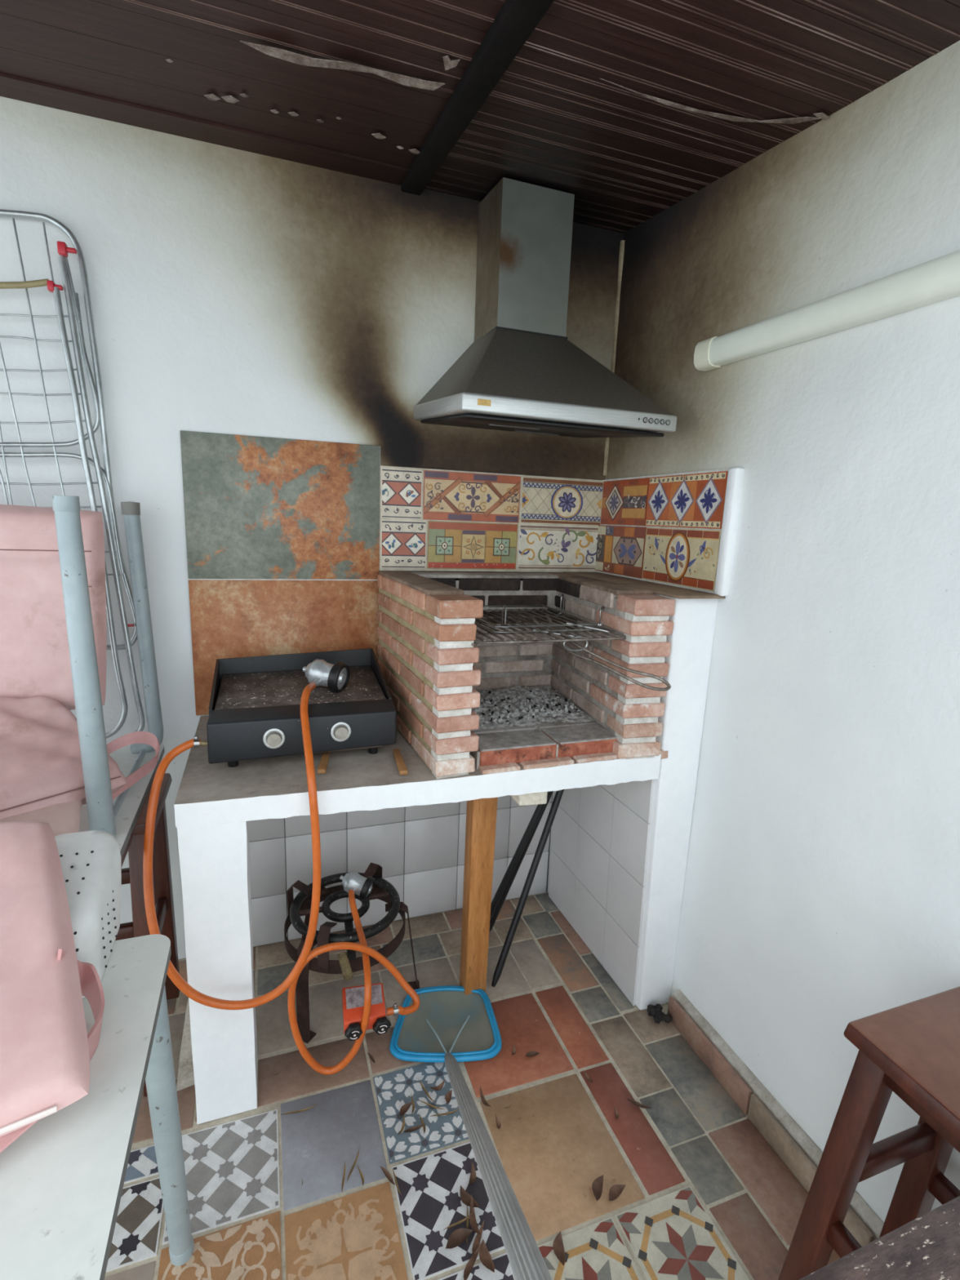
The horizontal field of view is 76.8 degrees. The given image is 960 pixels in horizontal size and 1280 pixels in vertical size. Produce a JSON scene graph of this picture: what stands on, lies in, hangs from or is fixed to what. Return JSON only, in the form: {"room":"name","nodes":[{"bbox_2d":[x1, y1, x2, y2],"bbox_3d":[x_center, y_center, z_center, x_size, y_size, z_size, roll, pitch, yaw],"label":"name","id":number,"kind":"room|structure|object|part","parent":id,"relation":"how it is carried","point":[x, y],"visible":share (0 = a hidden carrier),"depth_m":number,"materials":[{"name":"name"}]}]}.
{"room":"covered barbecue patio","nodes":[
{"label":"covered barbecue patio","id":0,"kind":"room"},
{"bbox_2d":[0,96,623,959],"bbox_3d":[-1.048,-0.161,1.748,3.320,2.420,0.156,-2,12,-19],"label":"wall","id":1,"kind":"structure","parent":0,"point":[270,331],"depth_m":1.75,"materials":[{"name":"white paint"}]},
{"bbox_2d":[413,177,676,437],"bbox_3d":[0.171,-0.919,1.677,0.600,0.684,0.504,-2,12,-19],"label":"hood","id":2,"kind":"object","parent":1,"relation":"attached to","point":[521,371],"visible":1,"depth_m":1.66,"materials":[{"name":"metal"}]},
{"bbox_3d":[0.160,-0.637,1.735,0.600,0.087,0.501,-2,12,-19],"label":"panel","id":3,"kind":"part","parent":2,"relation":"part of","materials":[{"name":"metal"}]},
{"bbox_2d":[104,891,839,1279],"bbox_3d":[-0.486,1.499,0.035,3.540,0.121,4.340,-2,12,-19],"label":"floor","id":4,"kind":"structure","parent":0,"point":[704,1196],"depth_m":1.40,"materials":[{"name":"tile"}]},
{"bbox_2d":[0,933,194,1279],"bbox_3d":[-0.756,0.940,0.612,0.748,0.731,0.887,-2,12,-19],"label":"folding table","id":5,"kind":"object","parent":4,"relation":"on","point":[62,1180],"visible":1,"depth_m":0.70,"materials":[{"name":"white plastic"}]},
{"bbox_2d":[0,504,159,1152],"bbox_3d":[-0.859,0.128,1.006,0.627,0.697,1.291,-5,14,-33],"label":"cushion","id":6,"kind":"object","parent":5,"relation":"on","point":[46,1049],"visible":0.82,"depth_m":1.17,"materials":[{"name":"pink fabric"}]},
{"bbox_3d":[-0.718,0.405,0.715,0.436,0.212,0.424,-4,13,-30],"label":"panel","id":7,"kind":"part","parent":6,"relation":"part of","materials":[{"name":"fabric"}]},
{"bbox_3d":[-1.179,-0.059,1.396,0.558,0.509,0.129,-2,12,-19],"label":"panel","id":8,"kind":"part","parent":6,"relation":"part of","materials":[{"name":"fabric"}]},
{"bbox_3d":[-1.082,0.235,1.295,0.541,0.203,0.417,10,14,36],"label":"panel","id":9,"kind":"part","parent":6,"relation":"part of","materials":[{"name":"fabric"}]},
{"bbox_2d":[54,830,121,998],"bbox_3d":[-0.637,0.420,0.934,0.123,0.168,0.211,-2,12,-19],"label":"plastic basket","id":10,"kind":"object","parent":5,"relation":"on","point":[91,860],"visible":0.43,"depth_m":0.93,"materials":[{"name":"white plastic"}]},
{"bbox_3d":[-0.562,0.859,1.083,0.046,0.708,0.110,0,12,-12],"label":"leg","id":11,"kind":"part","parent":5,"relation":"part of","materials":[{"name":"metal"}]},
{"bbox_2d":[115,773,180,1096],"bbox_3d":[-0.953,0.732,1.523,0.322,0.698,0.353,-2,12,-19],"label":"wooden stool","id":12,"kind":"object","parent":4,"relation":"on","point":[162,873],"visible":0.24,"depth_m":1.61,"materials":[{"name":"brown wood"}]},
{"bbox_2d":[51,495,164,866],"bbox_3d":[-1.148,0.068,1.270,0.760,0.745,0.718,-2,12,-19],"label":"frame","id":13,"kind":"object","parent":12,"relation":"on","point":[118,816],"visible":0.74,"depth_m":1.22,"materials":[{"name":"grey metal"}]},
{"bbox_2d":[0,208,145,737],"bbox_3d":[-1.242,-0.370,1.493,0.672,1.321,0.102,-2,12,-19],"label":"drying rack","id":14,"kind":"object","parent":13,"relation":"on","point":[109,518],"visible":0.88,"depth_m":1.53,"materials":[{"name":"silver metal"}]},
{"bbox_3d":[-0.771,0.081,1.189,0.050,0.697,0.057,-2,12,-19],"label":"leg","id":15,"kind":"part","parent":13,"relation":"part of","materials":[{"name":"metal"}]},
{"bbox_3d":[-0.751,0.454,1.239,0.031,0.030,0.220,-2,12,-19],"label":"edge rail","id":16,"kind":"part","parent":13,"relation":"part of","materials":[{"name":"metal"}]},
{"bbox_3d":[-0.863,0.353,1.481,0.016,0.016,0.430,-2,12,-19],"label":"under frame","id":17,"kind":"part","parent":13,"relation":"part of","materials":[{"name":"metal"}]},
{"bbox_3d":[-0.927,-0.015,1.649,0.086,0.701,0.045,1,11,-8],"label":"leg","id":18,"kind":"part","parent":13,"relation":"part of","materials":[{"name":"metal"}]},
{"bbox_3d":[-0.795,0.768,1.446,0.042,0.670,0.091,-2,12,-19],"label":"leg","id":19,"kind":"part","parent":12,"relation":"part of","materials":[{"name":"brown wood"}]},
{"bbox_3d":[-0.925,0.404,1.463,0.290,0.028,0.290,-2,12,-19],"label":"seat","id":20,"kind":"part","parent":12,"relation":"part of","materials":[{"name":"brown wood"}]},
{"bbox_3d":[-0.882,0.717,1.687,0.042,0.670,0.091,-2,12,-19],"label":"leg","id":21,"kind":"part","parent":12,"relation":"part of","materials":[{"name":"brown wood"}]},
{"bbox_2d":[280,1103,317,1115],"bbox_3d":[-0.439,1.144,1.472,0.087,0.008,0.006,-1,12,-18],"label":"dry leaf","id":22,"kind":"object","parent":4,"relation":"on","point":[307,1108],"visible":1,"depth_m":1.47,"materials":[{"name":"brown plant"}]},
{"bbox_2d":[341,1160,345,1191],"bbox_3d":[-0.299,1.179,1.330,0.005,0.007,0.071,1,11,-6],"label":"dry leaf","id":23,"kind":"object","parent":4,"relation":"on","point":[344,1175],"visible":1,"depth_m":1.33,"materials":[{"name":"brown plant"}]},
{"bbox_2d":[284,862,419,1043],"bbox_3d":[-0.353,0.923,1.749,0.397,0.346,0.618,-2,12,-19],"label":"burner","id":24,"kind":"object","parent":4,"relation":"on","point":[353,997],"visible":0.84,"depth_m":1.67,"materials":[{"name":"black metal"}]},
{"bbox_3d":[-0.470,0.962,1.682,0.042,0.287,0.082,8,12,25],"label":"leg","id":25,"kind":"part","parent":24,"relation":"part of","materials":[{"name":"metal"}]},
{"bbox_3d":[-0.535,0.907,1.942,0.136,0.287,0.033,12,15,42],"label":"leg","id":26,"kind":"part","parent":24,"relation":"part of","materials":[{"name":"metal"}]},
{"bbox_3d":[-0.302,0.939,1.453,0.046,0.040,0.025,-2,12,-19],"label":"knob","id":27,"kind":"part","parent":24,"relation":"part of","materials":[{"name":"plastic"}]},
{"bbox_2d":[287,871,420,1075],"bbox_3d":[-0.291,0.882,1.617,0.293,0.343,0.393,4,11,7],"label":"gas hose","id":28,"kind":"object","parent":24,"relation":"on","point":[353,882],"visible":1,"depth_m":1.50,"materials":[{"name":"rubber"}]},
{"bbox_3d":[-0.307,0.891,1.510,0.053,0.015,0.050,-1,12,-16],"label":"label plate","id":29,"kind":"part","parent":24,"relation":"part of","materials":[{"name":"metal"}]},
{"bbox_3d":[-0.262,0.890,1.521,0.029,0.015,0.048,-1,12,-15],"label":"label plate","id":30,"kind":"part","parent":24,"relation":"part of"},
{"bbox_3d":[-0.239,0.937,1.473,0.046,0.040,0.025,-2,12,-19],"label":"knob","id":31,"kind":"part","parent":24,"relation":"part of","materials":[{"name":"plastic"}]},
{"bbox_3d":[-0.236,0.938,1.849,0.108,0.287,0.033,0,11,-10],"label":"leg","id":32,"kind":"part","parent":24,"relation":"part of","materials":[{"name":"metal"}]},
{"bbox_2d":[346,1146,359,1181],"bbox_3d":[-0.282,1.175,1.355,0.005,0.008,0.079,5,12,11],"label":"dry leaf","id":33,"kind":"object","parent":4,"relation":"on","point":[357,1157],"visible":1,"depth_m":1.36,"materials":[{"name":"brown plant"}]},
{"bbox_2d":[356,1164,364,1186],"bbox_3d":[-0.261,1.179,1.333,0.008,0.008,0.050,-3,13,-25],"label":"dry leaf","id":34,"kind":"object","parent":4,"relation":"on","point":[359,1170],"visible":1,"depth_m":1.33,"materials":[{"name":"brown plant"}]},
{"bbox_2d":[367,1052,375,1062],"bbox_3d":[-0.288,1.120,1.621,0.008,0.010,0.043,-7,15,-39],"label":"dry leaf","id":35,"kind":"object","parent":4,"relation":"on","point":[369,1054],"visible":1,"depth_m":1.63,"materials":[{"name":"plant"}]},
{"bbox_2d":[379,1165,395,1185],"bbox_3d":[-0.200,1.180,1.332,0.055,0.013,0.010,13,16,43],"label":"dry leaf","id":36,"kind":"object","parent":4,"relation":"on","point":[385,1171],"visible":1,"depth_m":1.34,"materials":[{"name":"brown plant"}]},
{"bbox_2d":[391,1168,401,1195],"bbox_3d":[-0.183,1.186,1.324,0.004,0.006,0.063,-3,12,-25],"label":"dry leaf","id":37,"kind":"object","parent":4,"relation":"on","point":[395,1179],"visible":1,"depth_m":1.33,"materials":[{"name":"brown plant"}]},
{"bbox_2d":[397,1114,404,1135],"bbox_3d":[-0.184,1.159,1.446,0.009,0.009,0.056,4,11,9],"label":"dry leaf","id":38,"kind":"object","parent":4,"relation":"on","point":[403,1122],"visible":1,"depth_m":1.45,"materials":[{"name":"brown plant"}]},
{"bbox_2d":[400,1102,412,1115],"bbox_3d":[-0.185,1.151,1.484,0.018,0.009,0.045,8,13,27],"label":"dry leaf","id":39,"kind":"object","parent":4,"relation":"on","point":[405,1108],"visible":1,"depth_m":1.49,"materials":[{"name":"brown plant"}]},
{"bbox_2d":[410,1093,414,1114],"bbox_3d":[-0.166,1.150,1.498,0.009,0.009,0.056,1,11,-8],"label":"dry leaf","id":40,"kind":"object","parent":4,"relation":"on","point":[412,1100],"visible":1,"depth_m":1.50,"materials":[{"name":"plant"}]},
{"bbox_2d":[403,1123,425,1132],"bbox_3d":[-0.158,1.160,1.439,0.055,0.013,0.010,-3,12,-24],"label":"dry leaf","id":41,"kind":"object","parent":4,"relation":"on","point":[414,1128],"visible":1,"depth_m":1.44,"materials":[{"name":"brown plant"}]},
{"bbox_2d":[418,1113,425,1133],"bbox_3d":[-0.137,1.160,1.451,0.009,0.009,0.056,-2,12,-20],"label":"dry leaf","id":42,"kind":"object","parent":4,"relation":"on","point":[421,1120],"visible":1,"depth_m":1.46,"materials":[{"name":"plant"}]},
{"bbox_2d":[173,570,675,1124],"bbox_3d":[-0.191,0.460,1.760,1.277,1.263,0.639,-2,12,-19],"label":"masonry barbecue","id":43,"kind":"object","parent":4,"relation":"on","point":[433,675],"depth_m":1.50,"materials":[{"name":"brick"}]},
{"bbox_3d":[-0.616,0.755,1.446,0.137,0.775,0.136,-2,12,-19],"label":"worktop leg","id":44,"kind":"part","parent":43,"relation":"part of","materials":[{"name":"paint"}]},
{"bbox_2d":[200,648,396,767],"bbox_3d":[-0.484,0.174,1.617,0.465,0.212,0.395,-2,12,-19],"label":"griddle","id":45,"kind":"object","parent":43,"relation":"on","point":[255,704],"visible":0.98,"depth_m":1.52,"materials":[{"name":"black metal"}]},
{"bbox_2d":[142,658,350,1009],"bbox_3d":[-0.544,0.439,1.490,0.372,0.712,0.488,2,11,-2],"label":"gas hose","id":46,"kind":"object","parent":45,"relation":"attached to","point":[335,677],"visible":0.98,"depth_m":1.35,"materials":[{"name":"rubber"}]},
{"bbox_3d":[-0.487,0.233,1.433,0.049,0.049,0.009,-2,12,-19],"label":"knob","id":47,"kind":"part","parent":45,"relation":"part of","materials":[{"name":"metal"}]},
{"bbox_3d":[-0.341,0.225,1.484,0.049,0.049,0.009,-2,12,-19],"label":"knob","id":48,"kind":"part","parent":45,"relation":"part of","materials":[{"name":"metal"}]},
{"bbox_2d":[317,751,330,773],"bbox_3d":[-0.385,0.297,1.501,0.020,0.014,0.140,1,11,-8],"label":"wedge","id":49,"kind":"object","parent":43,"relation":"on","point":[322,769],"visible":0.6,"depth_m":1.47,"materials":[{"name":"brown wood"}]},
{"bbox_2d":[392,748,408,775],"bbox_3d":[-0.200,0.303,1.510,0.020,0.014,0.140,-1,12,-16],"label":"wedge","id":50,"kind":"object","parent":43,"relation":"on","point":[402,767],"visible":1,"depth_m":1.49,"materials":[{"name":"brown wood"}]},
{"bbox_2d":[173,715,661,826],"bbox_3d":[-0.175,0.302,1.740,1.196,0.074,0.623,-2,12,-19],"label":"countertop","id":51,"kind":"structure","parent":43,"relation":"on","point":[354,780],"depth_m":1.44,"materials":[{"name":"white concrete"}]},
{"bbox_3d":[-0.067,-0.044,1.655,0.006,0.006,0.470,-2,12,-19],"label":"rod","id":52,"kind":"part","parent":43,"relation":"part of","materials":[{"name":"metal"}]},
{"bbox_3d":[-0.043,-0.045,1.664,0.006,0.006,0.470,-2,12,-19],"label":"rod","id":53,"kind":"part","parent":43,"relation":"part of","materials":[{"name":"metal"}]},
{"bbox_3d":[-0.018,-0.045,1.672,0.006,0.006,0.470,-2,12,-19],"label":"rod","id":54,"kind":"part","parent":43,"relation":"part of","materials":[{"name":"metal"}]},
{"bbox_3d":[0.007,-0.046,1.681,0.006,0.006,0.470,-2,12,-19],"label":"rod","id":55,"kind":"part","parent":43,"relation":"part of","materials":[{"name":"metal"}]},
{"bbox_3d":[0.031,-0.047,1.690,0.006,0.006,0.470,-2,12,-19],"label":"rod","id":56,"kind":"part","parent":43,"relation":"part of","materials":[{"name":"metal"}]},
{"bbox_3d":[0.065,-0.066,1.643,0.005,0.059,0.043,10,14,36],"label":"loop handle","id":57,"kind":"part","parent":43,"relation":"part of","materials":[{"name":"metal"}]},
{"bbox_3d":[0.056,-0.048,1.698,0.006,0.006,0.470,-2,12,-19],"label":"rod","id":58,"kind":"part","parent":43,"relation":"part of","materials":[{"name":"metal"}]},
{"bbox_3d":[0.081,-0.048,1.707,0.006,0.006,0.470,-2,12,-19],"label":"rod","id":59,"kind":"part","parent":43,"relation":"part of","materials":[{"name":"metal"}]},
{"bbox_3d":[0.105,-0.049,1.716,0.006,0.006,0.470,-2,12,-19],"label":"rod","id":60,"kind":"part","parent":43,"relation":"part of","materials":[{"name":"metal"}]},
{"bbox_2d":[510,791,547,805],"bbox_3d":[0.118,0.397,1.662,0.082,0.058,0.145,-2,12,-19],"label":"wooden block","id":61,"kind":"object","parent":43,"relation":"attached to","point":[534,798],"visible":0.26,"depth_m":1.60,"materials":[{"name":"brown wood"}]},
{"bbox_3d":[0.130,-0.050,1.725,0.006,0.006,0.470,-2,12,-19],"label":"rod","id":62,"kind":"part","parent":43,"relation":"part of","materials":[{"name":"metal"}]},
{"bbox_2d":[471,684,595,731],"bbox_3d":[0.094,0.195,1.843,0.425,0.034,0.345,-2,12,-19],"label":"heap","id":63,"kind":"object","parent":43,"relation":"on","point":[517,705],"visible":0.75,"depth_m":1.79,"materials":[{"name":"grey gravel"}]},
{"bbox_3d":[0.155,-0.051,1.733,0.006,0.006,0.470,-2,12,-19],"label":"rod","id":64,"kind":"part","parent":43,"relation":"part of","materials":[{"name":"metal"}]},
{"bbox_3d":[0.179,-0.051,1.742,0.006,0.006,0.470,-2,12,-19],"label":"rod","id":65,"kind":"part","parent":43,"relation":"part of","materials":[{"name":"metal"}]},
{"bbox_3d":[0.119,-0.077,1.715,0.475,0.072,0.514,-2,12,-19],"label":"grill grate","id":66,"kind":"part","parent":43,"relation":"part of","materials":[{"name":"metal"}]},
{"bbox_3d":[0.204,-0.052,1.751,0.006,0.006,0.470,-2,12,-19],"label":"rod","id":67,"kind":"part","parent":43,"relation":"part of","materials":[{"name":"metal"}]},
{"bbox_3d":[0.258,-0.112,1.898,0.005,0.065,0.043,10,14,36],"label":"loop handle","id":68,"kind":"part","parent":43,"relation":"part of","materials":[{"name":"metal"}]},
{"bbox_3d":[0.229,-0.053,1.759,0.006,0.006,0.470,-2,12,-19],"label":"rod","id":69,"kind":"part","parent":43,"relation":"part of","materials":[{"name":"metal"}]},
{"bbox_3d":[0.253,-0.054,1.768,0.006,0.006,0.470,-2,12,-19],"label":"rod","id":70,"kind":"part","parent":43,"relation":"part of","materials":[{"name":"metal"}]},
{"bbox_2d":[474,604,671,691],"bbox_3d":[0.190,0.007,1.649,0.393,0.137,0.560,-2,12,-19],"label":"grill","id":71,"kind":"object","parent":43,"relation":"on","point":[586,626],"visible":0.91,"depth_m":1.56,"materials":[{"name":"metal"}]},
{"bbox_3d":[0.117,-0.064,1.717,0.306,0.019,0.358,-2,12,-19],"label":"frame","id":72,"kind":"part","parent":71,"relation":"part of","materials":[{"name":"metal"}]},
{"bbox_3d":[0.292,0.032,1.543,0.379,0.137,0.104,12,15,40],"label":"handle","id":73,"kind":"part","parent":71,"relation":"part of","materials":[{"name":"metal"}]},
{"bbox_3d":[0.278,-0.055,1.777,0.006,0.006,0.470,-2,12,-19],"label":"rod","id":74,"kind":"part","parent":43,"relation":"part of","materials":[{"name":"metal"}]},
{"bbox_3d":[0.302,-0.055,1.785,0.006,0.006,0.470,-2,12,-19],"label":"rod","id":75,"kind":"part","parent":43,"relation":"part of","materials":[{"name":"metal"}]},
{"bbox_3d":[0.340,-0.065,1.689,0.005,0.059,0.054,13,15,43],"label":"loop handle","id":76,"kind":"part","parent":43,"relation":"part of","materials":[{"name":"metal"}]},
{"bbox_2d":[418,1080,435,1102],"bbox_3d":[-0.136,1.145,1.533,0.005,0.008,0.079,-6,14,-36],"label":"dry leaf","id":77,"kind":"object","parent":4,"relation":"on","point":[423,1086],"visible":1,"depth_m":1.53,"materials":[{"name":"brown plant"}]},
{"bbox_2d":[419,1100,444,1109],"bbox_3d":[-0.119,1.153,1.499,0.071,0.007,0.005,6,12,19],"label":"dry leaf","id":78,"kind":"object","parent":4,"relation":"on","point":[429,1104],"visible":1,"depth_m":1.50,"materials":[{"name":"brown plant"}]},
{"bbox_2d":[429,1079,444,1090],"bbox_3d":[-0.107,1.139,1.542,0.045,0.018,0.013,-4,13,-30],"label":"dry leaf","id":79,"kind":"object","parent":4,"relation":"on","point":[438,1087],"visible":1,"depth_m":1.55,"materials":[{"name":"brown plant"}]},
{"bbox_2d":[429,1109,458,1116],"bbox_3d":[-0.084,1.157,1.480,0.079,0.008,0.005,-1,12,-15],"label":"dry leaf","id":80,"kind":"object","parent":4,"relation":"on","point":[449,1113],"visible":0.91,"depth_m":1.48,"materials":[{"name":"brown plant"}]},
{"bbox_2d":[444,1089,452,1103],"bbox_3d":[-0.080,1.149,1.520,0.016,0.008,0.040,3,11,5],"label":"dry leaf","id":81,"kind":"object","parent":4,"relation":"on","point":[448,1095],"visible":1,"depth_m":1.52,"materials":[{"name":"brown plant"}]},
{"bbox_2d":[443,1211,474,1230],"bbox_3d":[-0.043,1.205,1.253,0.071,0.007,0.005,-3,13,-26],"label":"dry leaf","id":82,"kind":"object","parent":4,"relation":"on","point":[466,1218],"visible":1,"depth_m":1.25,"materials":[{"name":"brown plant"}]},
{"bbox_2d":[445,1228,473,1248],"bbox_3d":[-0.046,1.207,1.221,0.063,0.013,0.024,-7,14,-38],"label":"dry leaf","id":83,"kind":"object","parent":4,"relation":"on","point":[458,1236],"visible":1,"depth_m":1.23,"materials":[{"name":"brown plant"}]},
{"bbox_2d":[466,1205,468,1245],"bbox_3d":[-0.026,1.206,1.248,0.005,0.008,0.079,2,11,0],"label":"dry leaf","id":84,"kind":"object","parent":4,"relation":"on","point":[467,1220],"visible":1,"depth_m":1.25,"materials":[{"name":"brown plant"}]},
{"bbox_2d":[459,1185,479,1207],"bbox_3d":[-0.026,1.195,1.290,0.058,0.012,0.023,11,14,37],"label":"dry leaf","id":85,"kind":"object","parent":4,"relation":"on","point":[465,1197],"visible":1,"depth_m":1.30,"materials":[{"name":"brown plant"}]},
{"bbox_2d":[389,985,552,1279],"bbox_3d":[-0.084,0.810,1.169,0.306,0.807,1.264,2,11,0],"label":"skimmer","id":86,"kind":"object","parent":4,"relation":"on","point":[449,1026],"visible":0.95,"depth_m":1.62,"materials":[{"name":"blue plastic"}]},
{"bbox_2d":[463,1242,481,1279],"bbox_3d":[-0.019,1.215,1.179,0.013,0.017,0.074,8,12,25],"label":"dry leaf","id":87,"kind":"object","parent":4,"relation":"on","point":[469,1265],"visible":1,"depth_m":1.18,"materials":[{"name":"brown plant"}]},
{"bbox_2d":[469,1161,475,1185],"bbox_3d":[-0.015,1.183,1.335,0.014,0.020,0.050,4,11,8],"label":"dry leaf","id":88,"kind":"object","parent":4,"relation":"on","point":[473,1175],"visible":1,"depth_m":1.34,"materials":[{"name":"brown plant"}]},
{"bbox_2d":[469,1194,480,1235],"bbox_3d":[-0.015,1.199,1.256,0.014,0.019,0.080,-1,12,-14],"label":"dry leaf","id":89,"kind":"object","parent":4,"relation":"on","point":[472,1217],"visible":1,"depth_m":1.26,"materials":[{"name":"brown plant"}]},
{"bbox_2d":[471,1220,484,1261],"bbox_3d":[-0.006,1.208,1.216,0.013,0.017,0.074,5,12,14],"label":"dry leaf","id":90,"kind":"object","parent":4,"relation":"on","point":[476,1244],"visible":1,"depth_m":1.22,"materials":[{"name":"brown plant"}]},
{"bbox_2d":[459,797,497,995],"bbox_3d":[-0.006,0.719,1.798,0.075,0.751,0.075,-2,12,-19],"label":"wooden post","id":91,"kind":"object","parent":4,"relation":"on","point":[481,814],"visible":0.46,"depth_m":1.77,"materials":[{"name":"brown wood"}]},
{"bbox_2d":[480,1086,490,1106],"bbox_3d":[0.009,1.150,1.518,0.011,0.014,0.061,-3,13,-26],"label":"dry leaf","id":92,"kind":"object","parent":4,"relation":"on","point":[482,1098],"visible":1,"depth_m":1.52,"materials":[{"name":"brown plant"}]},
{"bbox_2d":[479,1240,494,1272],"bbox_3d":[0.011,1.216,1.189,0.023,0.012,0.058,-4,13,-29],"label":"dry leaf","id":93,"kind":"object","parent":4,"relation":"on","point":[485,1257],"visible":1,"depth_m":1.19,"materials":[{"name":"brown plant"}]},
{"bbox_2d":[494,1112,501,1128],"bbox_3d":[0.045,1.163,1.457,0.011,0.016,0.040,0,11,-9],"label":"dry leaf","id":94,"kind":"object","parent":4,"relation":"on","point":[498,1122],"visible":1,"depth_m":1.46,"materials":[{"name":"brown plant"}]},
{"bbox_2d":[511,1044,515,1054],"bbox_3d":[0.093,1.126,1.657,0.010,0.014,0.035,5,12,14],"label":"dry leaf","id":95,"kind":"object","parent":4,"relation":"on","point":[513,1052],"visible":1,"depth_m":1.66,"materials":[{"name":"plant"}]},
{"bbox_2d":[488,789,564,986],"bbox_3d":[0.102,0.723,1.984,0.302,0.666,0.211,-8,15,-41],"label":"tripod","id":96,"kind":"object","parent":4,"relation":"on","point":[499,899],"visible":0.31,"depth_m":1.93,"materials":[{"name":"black metal"}]},
{"bbox_3d":[0.114,0.733,1.992,0.264,0.644,0.022,1,11,-5],"label":"leg","id":97,"kind":"part","parent":96,"relation":"part of","materials":[{"name":"black metal"}]},
{"bbox_3d":[0.142,0.725,2.038,0.203,0.643,0.122,-2,12,-19],"label":"leg","id":98,"kind":"part","parent":96,"relation":"part of","materials":[{"name":"black metal"}]},
{"bbox_2d":[525,1050,539,1057],"bbox_3d":[0.141,1.131,1.653,0.040,0.008,0.016,-2,12,-21],"label":"dry leaf","id":99,"kind":"object","parent":4,"relation":"on","point":[532,1053],"visible":1,"depth_m":1.66,"materials":[{"name":"brown plant"}]},
{"bbox_2d":[552,1231,564,1266],"bbox_3d":[0.157,1.218,1.208,0.023,0.012,0.058,1,11,-6],"label":"dry leaf","id":100,"kind":"object","parent":4,"relation":"on","point":[558,1248],"visible":1,"depth_m":1.21,"materials":[{"name":"brown plant"}]},
{"bbox_2d":[582,1070,592,1082],"bbox_3d":[0.285,1.147,1.586,0.011,0.016,0.040,-3,13,-26],"label":"dry leaf","id":101,"kind":"object","parent":4,"relation":"on","point":[587,1076],"visible":1,"depth_m":1.59,"materials":[{"name":"brown plant"}]},
{"bbox_2d":[591,1174,603,1201],"bbox_3d":[0.256,1.199,1.323,0.023,0.012,0.058,6,12,16],"label":"dry leaf","id":102,"kind":"object","parent":4,"relation":"on","point":[597,1185],"visible":1,"depth_m":1.33,"materials":[{"name":"brown plant"}]},
{"bbox_2d":[613,1105,618,1119],"bbox_3d":[0.338,1.169,1.492,0.010,0.014,0.035,3,11,2],"label":"dry leaf","id":103,"kind":"object","parent":4,"relation":"on","point":[616,1113],"visible":1,"depth_m":1.50,"materials":[{"name":"plant"}]},
{"bbox_2d":[608,1184,625,1200],"bbox_3d":[0.294,1.202,1.317,0.054,0.011,0.021,-9,16,-44],"label":"dry leaf","id":104,"kind":"object","parent":4,"relation":"on","point":[615,1190],"visible":1,"depth_m":1.32,"materials":[{"name":"brown plant"}]},
{"bbox_2d":[626,1098,651,1108],"bbox_3d":[0.400,1.165,1.520,0.061,0.014,0.011,7,12,21],"label":"dry leaf","id":105,"kind":"object","parent":4,"relation":"on","point":[633,1102],"visible":1,"depth_m":1.52,"materials":[{"name":"brown plant"}]},
{"bbox_2d":[647,1004,671,1023],"bbox_3d":[0.529,1.105,1.793,0.059,0.039,0.064,-2,12,-19],"label":"clump","id":106,"kind":"object","parent":4,"relation":"on","point":[655,1011],"visible":1,"depth_m":1.78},
{"bbox_2d":[777,986,959,1279],"bbox_3d":[0.718,0.952,0.910,0.322,0.698,0.353,-2,12,-19],"label":"wooden stool","id":107,"kind":"object","parent":4,"relation":"on","point":[911,1051],"visible":0.98,"depth_m":0.95,"materials":[{"name":"brown wood"}]},
{"bbox_3d":[0.565,0.943,0.996,0.126,0.670,0.056,8,12,25],"label":"leg","id":108,"kind":"part","parent":107,"relation":"part of","materials":[{"name":"brown wood"}]},
{"bbox_3d":[0.745,0.623,0.850,0.290,0.028,0.290,-2,12,-19],"label":"seat","id":109,"kind":"part","parent":107,"relation":"part of","materials":[{"name":"brown wood"}]},
{"bbox_3d":[0.788,0.936,1.074,0.042,0.670,0.091,-2,12,-19],"label":"leg","id":110,"kind":"part","parent":107,"relation":"part of","materials":[{"name":"brown wood"}]},
{"bbox_2d":[799,1195,959,1279],"bbox_3d":[0.639,0.990,0.453,0.730,0.799,0.566,-2,12,-19],"label":"table","id":111,"kind":"object","parent":4,"relation":"on","point":[927,1246],"visible":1,"depth_m":0.55,"materials":[{"name":"brown stone"}]},
{"bbox_2d":[0,0,959,233],"bbox_3d":[-0.707,-1.082,0.731,3.340,0.309,1.890,-2,12,-19],"label":"ceiling","id":112,"kind":"structure","parent":0,"point":[628,108],"depth_m":1.23,"materials":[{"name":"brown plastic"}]},
{"bbox_2d":[546,40,959,1222],"bbox_3d":[0.853,0.062,1.000,0.293,2.420,2.600,-2,12,-19],"label":"wall","id":113,"kind":"structure","parent":0,"point":[789,867],"depth_m":1.38,"materials":[{"name":"white paint"}]},
{"bbox_2d":[603,240,624,475],"bbox_3d":[0.452,-0.938,2.047,0.017,0.740,0.017,-2,12,-19],"label":"trim","id":114,"kind":"structure","parent":113,"relation":"attached to","point":[622,242],"depth_m":2.02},
{"bbox_2d":[667,989,884,1246],"bbox_3d":[0.866,1.258,1.015,0.044,0.082,1.745,-2,12,-19],"label":"baseboard","id":115,"kind":"structure","parent":113,"relation":"attached to","point":[800,1154],"depth_m":1.48,"materials":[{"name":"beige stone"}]},
{"bbox_2d":[693,249,959,371],"bbox_3d":[0.815,-0.612,0.986,0.045,0.091,1.365,-2,12,-19],"label":"pipe","id":116,"kind":"object","parent":113,"relation":"attached to","point":[936,280],"visible":1,"depth_m":1.21,"materials":[{"name":"white plastic"}]}
]}

